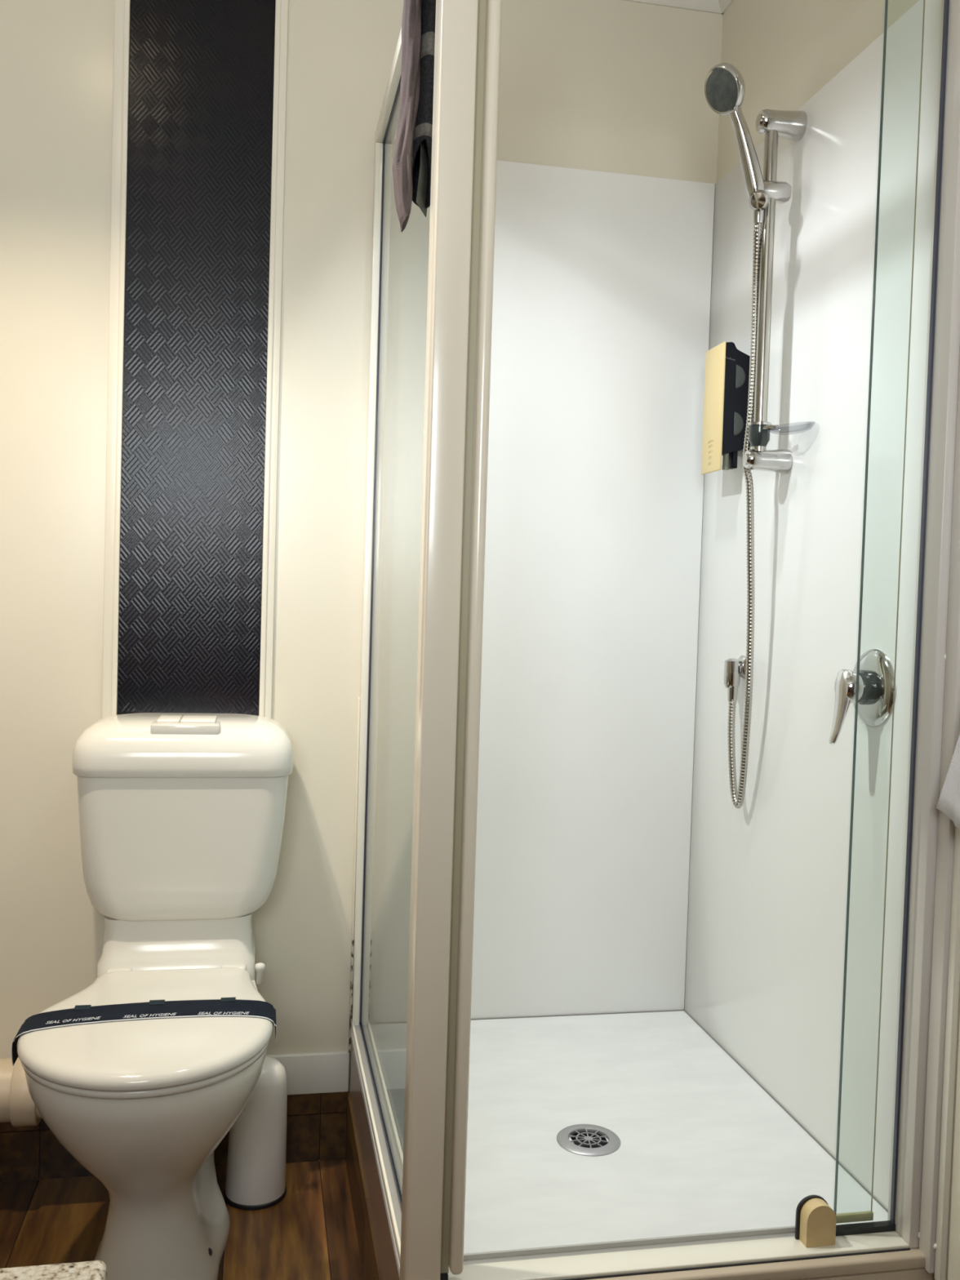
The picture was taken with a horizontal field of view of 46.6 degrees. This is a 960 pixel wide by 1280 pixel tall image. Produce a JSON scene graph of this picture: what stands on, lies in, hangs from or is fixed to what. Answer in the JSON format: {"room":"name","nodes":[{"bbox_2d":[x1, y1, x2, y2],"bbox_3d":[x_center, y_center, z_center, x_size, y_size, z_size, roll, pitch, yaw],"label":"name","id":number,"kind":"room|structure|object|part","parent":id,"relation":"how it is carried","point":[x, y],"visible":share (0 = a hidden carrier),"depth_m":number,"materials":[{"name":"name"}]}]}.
{"room":"hotel bathroom","nodes":[
{"label":"hotel bathroom","id":0,"kind":"room"},
{"bbox_2d":[0,1159,363,1279],"bbox_3d":[-0.288,1.176,0.614,2.124,0.100,3.300,1,2,-11],"label":"floor","id":1,"kind":"structure","parent":0,"point":[310,1233],"depth_m":2.02,"materials":[{"name":"brown wood"}]},
{"bbox_2d":[0,1260,106,1279],"bbox_3d":[-0.689,0.705,0.150,1.137,0.850,0.543,1,2,-11],"label":"vanity unit","id":2,"kind":"object","parent":1,"relation":"on","point":[95,1269],"visible":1,"depth_m":0.50,"materials":[{"name":"stone"}]},
{"bbox_2d":[17,712,293,1279],"bbox_3d":[-0.530,0.612,1.883,0.416,0.920,0.664,1,2,-11],"label":"toilet","id":3,"kind":"object","parent":1,"relation":"on","point":[182,815],"visible":0.98,"depth_m":1.97,"materials":[{"name":"white ceramic"}]},
{"bbox_2d":[11,996,276,1065],"bbox_3d":[-0.525,0.617,1.775,0.398,0.058,0.090,1,2,-14],"label":"band","id":4,"kind":"object","parent":3,"relation":"attached to","point":[224,1006],"visible":1,"depth_m":1.77,"materials":[{"name":"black paper"}]},
{"bbox_3d":[-0.526,0.628,1.782,0.376,0.013,0.451,1,2,-11],"label":"seat","id":5,"kind":"part","parent":3,"relation":"part of","materials":[{"name":"white plastic"}]},
{"bbox_3d":[-0.525,0.606,1.781,0.386,0.030,0.463,1,2,-11],"label":"seat lid","id":6,"kind":"part","parent":3,"relation":"part of","materials":[{"name":"white plastic"}]},
{"bbox_3d":[-0.550,0.196,2.094,0.391,0.095,0.208,1,2,-11],"label":"cistern lid","id":7,"kind":"part","parent":3,"relation":"part of","materials":[{"name":"white ceramic"}]},
{"bbox_2d":[223,1055,287,1210],"bbox_3d":[-0.429,0.934,2.142,0.118,0.264,0.118,1,2,-11],"label":"toilet brush holder","id":8,"kind":"object","parent":1,"relation":"on","point":[255,1171],"visible":0.71,"depth_m":2.10,"materials":[{"name":"white plastic"}]},
{"bbox_2d":[345,1009,933,1279],"bbox_3d":[0.173,0.952,1.908,0.730,0.283,0.920,1,2,-11],"label":"shower tray","id":9,"kind":"object","parent":1,"relation":"on","point":[596,1127],"visible":0.82,"depth_m":1.81,"materials":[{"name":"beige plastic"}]},
{"bbox_3d":[-0.179,0.882,1.838,0.001,0.119,0.906,1,2,-11],"label":"panel","id":10,"kind":"part","parent":9,"relation":"part of","materials":[{"name":"brown laminate"}]},
{"bbox_2d":[569,1132,607,1147],"bbox_3d":[0.178,0.828,1.836,0.067,0.011,0.067,1,2,-11],"label":"drain","id":11,"kind":"object","parent":9,"relation":"on","point":[577,1140],"depth_m":1.84,"materials":[{"name":"silver metal"}]},
{"bbox_2d":[348,0,959,1279],"bbox_3d":[0.207,-0.098,1.859,0.728,1.935,0.944,1,2,-11],"label":"frame","id":12,"kind":"object","parent":9,"relation":"on","point":[432,284],"visible":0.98,"depth_m":1.50,"materials":[{"name":"beige"}]},
{"bbox_3d":[-0.174,0.800,1.870,0.011,0.006,0.850,1,2,-11],"label":"rail","id":13,"kind":"part","parent":12,"relation":"part of","materials":[{"name":"silver metal"}]},
{"bbox_3d":[-0.121,-0.977,1.806,0.014,0.028,0.850,1,2,-11],"label":"rail","id":14,"kind":"part","parent":12,"relation":"part of","materials":[{"name":"beige metal"}]},
{"bbox_3d":[-0.137,-0.084,1.837,0.003,1.768,0.836,1,2,-11],"label":"glass panel","id":15,"kind":"part","parent":12,"relation":"part of","materials":[{"name":"clear glass"}]},
{"bbox_2d":[392,0,435,231],"bbox_3d":[-0.066,-0.779,1.477,0.090,0.460,0.087,1,2,-11],"label":"bath towel","id":16,"kind":"object","parent":12,"relation":"hanging from","point":[412,158],"visible":0.93,"depth_m":1.44,"materials":[{"name":"grey fabric"}]},
{"bbox_3d":[-0.050,-0.088,1.399,0.045,1.858,0.056,1,2,-11],"label":"corner post","id":17,"kind":"part","parent":12,"relation":"part of","materials":[{"name":"beige metal"}]},
{"bbox_3d":[0.266,0.827,1.493,0.653,0.006,0.043,1,2,-11],"label":"sill","id":18,"kind":"part","parent":12,"relation":"part of","materials":[{"name":"beige"}]},
{"bbox_2d":[463,1010,888,1253],"bbox_3d":[0.189,0.817,1.944,0.684,0.008,0.838,1,2,-11],"label":"basin","id":19,"kind":"object","parent":9,"relation":"in","point":[596,1127],"depth_m":1.84,"materials":[{"name":"plastic"}]},
{"bbox_2d":[0,0,723,1084],"bbox_3d":[-0.576,-0.168,2.235,2.324,2.650,0.100,1,2,-11],"label":"wall","id":20,"kind":"structure","parent":0,"point":[606,86],"depth_m":2.20,"materials":[{"name":"paint"}]},
{"bbox_2d":[0,1057,42,1127],"bbox_3d":[-1.114,0.828,2.019,1.030,0.128,0.128,1,2,-11],"label":"pipe","id":21,"kind":"object","parent":20,"relation":"attached to","point":[17,1107],"visible":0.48,"depth_m":2.02,"materials":[{"name":"beige plastic"}]},
{"bbox_2d":[101,0,130,718],"bbox_3d":[-0.701,-0.455,2.141,0.028,1.782,0.013,1,2,-11],"label":"trim","id":22,"kind":"structure","parent":20,"relation":"attached to","point":[122,7],"depth_m":2.13,"materials":[{"name":"beige"}]},
{"bbox_2d":[0,1091,346,1182],"bbox_3d":[-0.958,0.978,2.155,1.397,0.143,0.005,1,2,-11],"label":"trim","id":23,"kind":"structure","parent":20,"relation":"attached to","point":[316,1123],"depth_m":2.24,"materials":[{"name":"black wood"}]},
{"bbox_2d":[116,0,275,715],"bbox_3d":[-0.555,-0.451,2.174,0.270,1.782,0.004,1,2,-11],"label":"accent panel","id":24,"kind":"object","parent":20,"relation":"attached to","point":[201,103],"visible":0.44,"depth_m":2.17,"materials":[{"name":"plastic"}]},
{"bbox_2d":[258,0,288,719],"bbox_3d":[-0.409,-0.448,2.198,0.024,1.782,0.013,1,2,-11],"label":"trim","id":25,"kind":"structure","parent":20,"relation":"attached to","point":[282,6],"depth_m":2.19,"materials":[{"name":"beige"}]},
{"bbox_2d":[266,1051,349,1094],"bbox_3d":[-0.954,0.867,2.147,1.397,0.081,0.012,1,2,-11],"label":"baseboard","id":26,"kind":"structure","parent":20,"relation":"attached to","point":[315,1073],"depth_m":2.26,"materials":[{"name":"white paint"}]},
{"bbox_2d":[414,160,715,1018],"bbox_3d":[0.119,-0.087,2.321,0.714,1.773,0.003,1,2,-11],"label":"lining","id":27,"kind":"object","parent":20,"relation":"attached to","point":[602,280],"visible":0.56,"depth_m":2.34,"materials":[{"name":"plastic"}]},
{"bbox_2d":[622,0,722,14],"bbox_3d":[-0.525,-1.365,2.121,2.124,0.048,0.045,1,2,-11],"label":"trim","id":28,"kind":"structure","parent":20,"relation":"attached to","point":[706,6],"depth_m":2.32,"materials":[{"name":"paint"}]},
{"bbox_2d":[716,0,959,1279],"bbox_3d":[0.841,-0.072,0.782,0.100,2.650,3.300,1,2,-11],"label":"wall","id":29,"kind":"structure","parent":0,"point":[784,52],"depth_m":2.00,"materials":[{"name":"paint"}]},
{"bbox_2d":[718,0,733,14],"bbox_3d":[0.807,-1.274,0.725,0.045,0.048,3.300,1,2,-11],"label":"trim","id":30,"kind":"structure","parent":29,"relation":"attached to","point":[724,5],"depth_m":2.32,"materials":[{"name":"paint"}]},
{"bbox_2d":[684,0,942,1209],"bbox_3d":[0.552,-0.061,1.979,0.003,1.773,0.842,1,2,-11],"label":"lining","id":31,"kind":"object","parent":29,"relation":"attached to","point":[768,875],"visible":0.69,"depth_m":1.87,"materials":[{"name":"plastic"}]},
{"bbox_2d":[701,342,750,475],"bbox_3d":[0.486,-0.455,2.208,0.057,0.248,0.092,1,2,-11],"label":"soap dispenser","id":32,"kind":"object","parent":31,"relation":"attached to","point":[726,377],"visible":1,"depth_m":2.17,"materials":[{"name":"black"}]},
{"bbox_3d":[0.496,-0.355,2.185,0.009,0.039,0.024,1,2,-11],"label":"pump lever","id":33,"kind":"part","parent":32,"relation":"part of","materials":[{"name":"black plastic"}]},
{"bbox_2d":[723,655,746,688],"bbox_3d":[0.492,0.061,2.161,0.040,0.063,0.047,1,2,-11],"label":"wall outlet elbow","id":34,"kind":"object","parent":31,"relation":"attached to","point":[735,669],"visible":0.94,"depth_m":2.15,"materials":[{"name":"silver metal"}]},
{"bbox_2d":[742,108,815,473],"bbox_3d":[0.521,-0.617,1.938,0.099,0.640,0.140,1,2,-11],"label":"slide rail","id":35,"kind":"object","parent":31,"relation":"attached to","point":[791,125],"visible":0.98,"depth_m":1.97,"materials":[{"name":"grey metal"}]},
{"bbox_2d":[704,62,764,808],"bbox_3d":[0.464,-0.332,2.021,0.093,1.308,0.259,3,3,34],"label":"shower","id":36,"kind":"object","parent":35,"relation":"attached to","point":[724,84],"visible":0.96,"depth_m":1.99,"materials":[{"name":"metal"}]},
{"bbox_3d":[0.459,-0.855,1.945,0.098,0.190,0.034,1,2,-25],"label":"handle","id":37,"kind":"part","parent":36,"relation":"part of","materials":[{"name":"silver metal"}]},
{"bbox_3d":[0.487,-0.768,1.949,0.035,0.035,0.024,3,2,23],"label":"holder knob","id":38,"kind":"part","parent":35,"relation":"part of","materials":[{"name":"silver metal"}]},
{"bbox_3d":[0.506,-0.610,1.982,0.024,0.582,0.024,1,2,-11],"label":"rail","id":39,"kind":"part","parent":35,"relation":"part of","materials":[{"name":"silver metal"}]},
{"bbox_3d":[0.512,-0.373,1.960,0.010,0.011,0.030,0,3,-35],"label":"dish arm","id":40,"kind":"part","parent":35,"relation":"part of","materials":[{"name":"silver metal"}]},
{"bbox_3d":[0.537,-0.367,1.931,0.056,0.026,0.101,1,2,-11],"label":"soap dish","id":41,"kind":"part","parent":35,"relation":"part of","materials":[{"name":"clear plastic"}]},
{"bbox_2d":[828,648,896,744],"bbox_3d":[0.567,0.086,1.695,0.071,0.147,0.118,1,2,-11],"label":"mixer tap","id":42,"kind":"object","parent":31,"relation":"attached to","point":[876,678],"visible":0.94,"depth_m":1.68,"materials":[{"name":"silver metal"}]},
{"bbox_3d":[0.550,0.101,1.693,0.033,0.115,0.033,3,2,25],"label":"lever","id":43,"kind":"part","parent":42,"relation":"part of","materials":[{"name":"silver metal"}]},
{"bbox_3d":[0.596,0.072,1.700,0.012,0.118,0.118,1,2,-11],"label":"plate","id":44,"kind":"part","parent":42,"relation":"part of","materials":[{"name":"silver metal"}]},
{"bbox_3d":[0.672,-0.296,1.281,0.050,0.036,0.036,1,2,-11],"label":"towel hook","id":45,"kind":"object","parent":29,"relation":"attached to","visible":0},
{"bbox_2d":[936,734,959,828],"bbox_3d":[0.651,-0.012,1.314,0.064,0.506,0.330,1,2,-11],"label":"hand towel","id":46,"kind":"object","parent":45,"relation":"hanging from","point":[948,802],"visible":1,"depth_m":1.45,"materials":[{"name":"white fabric"}]}
]}

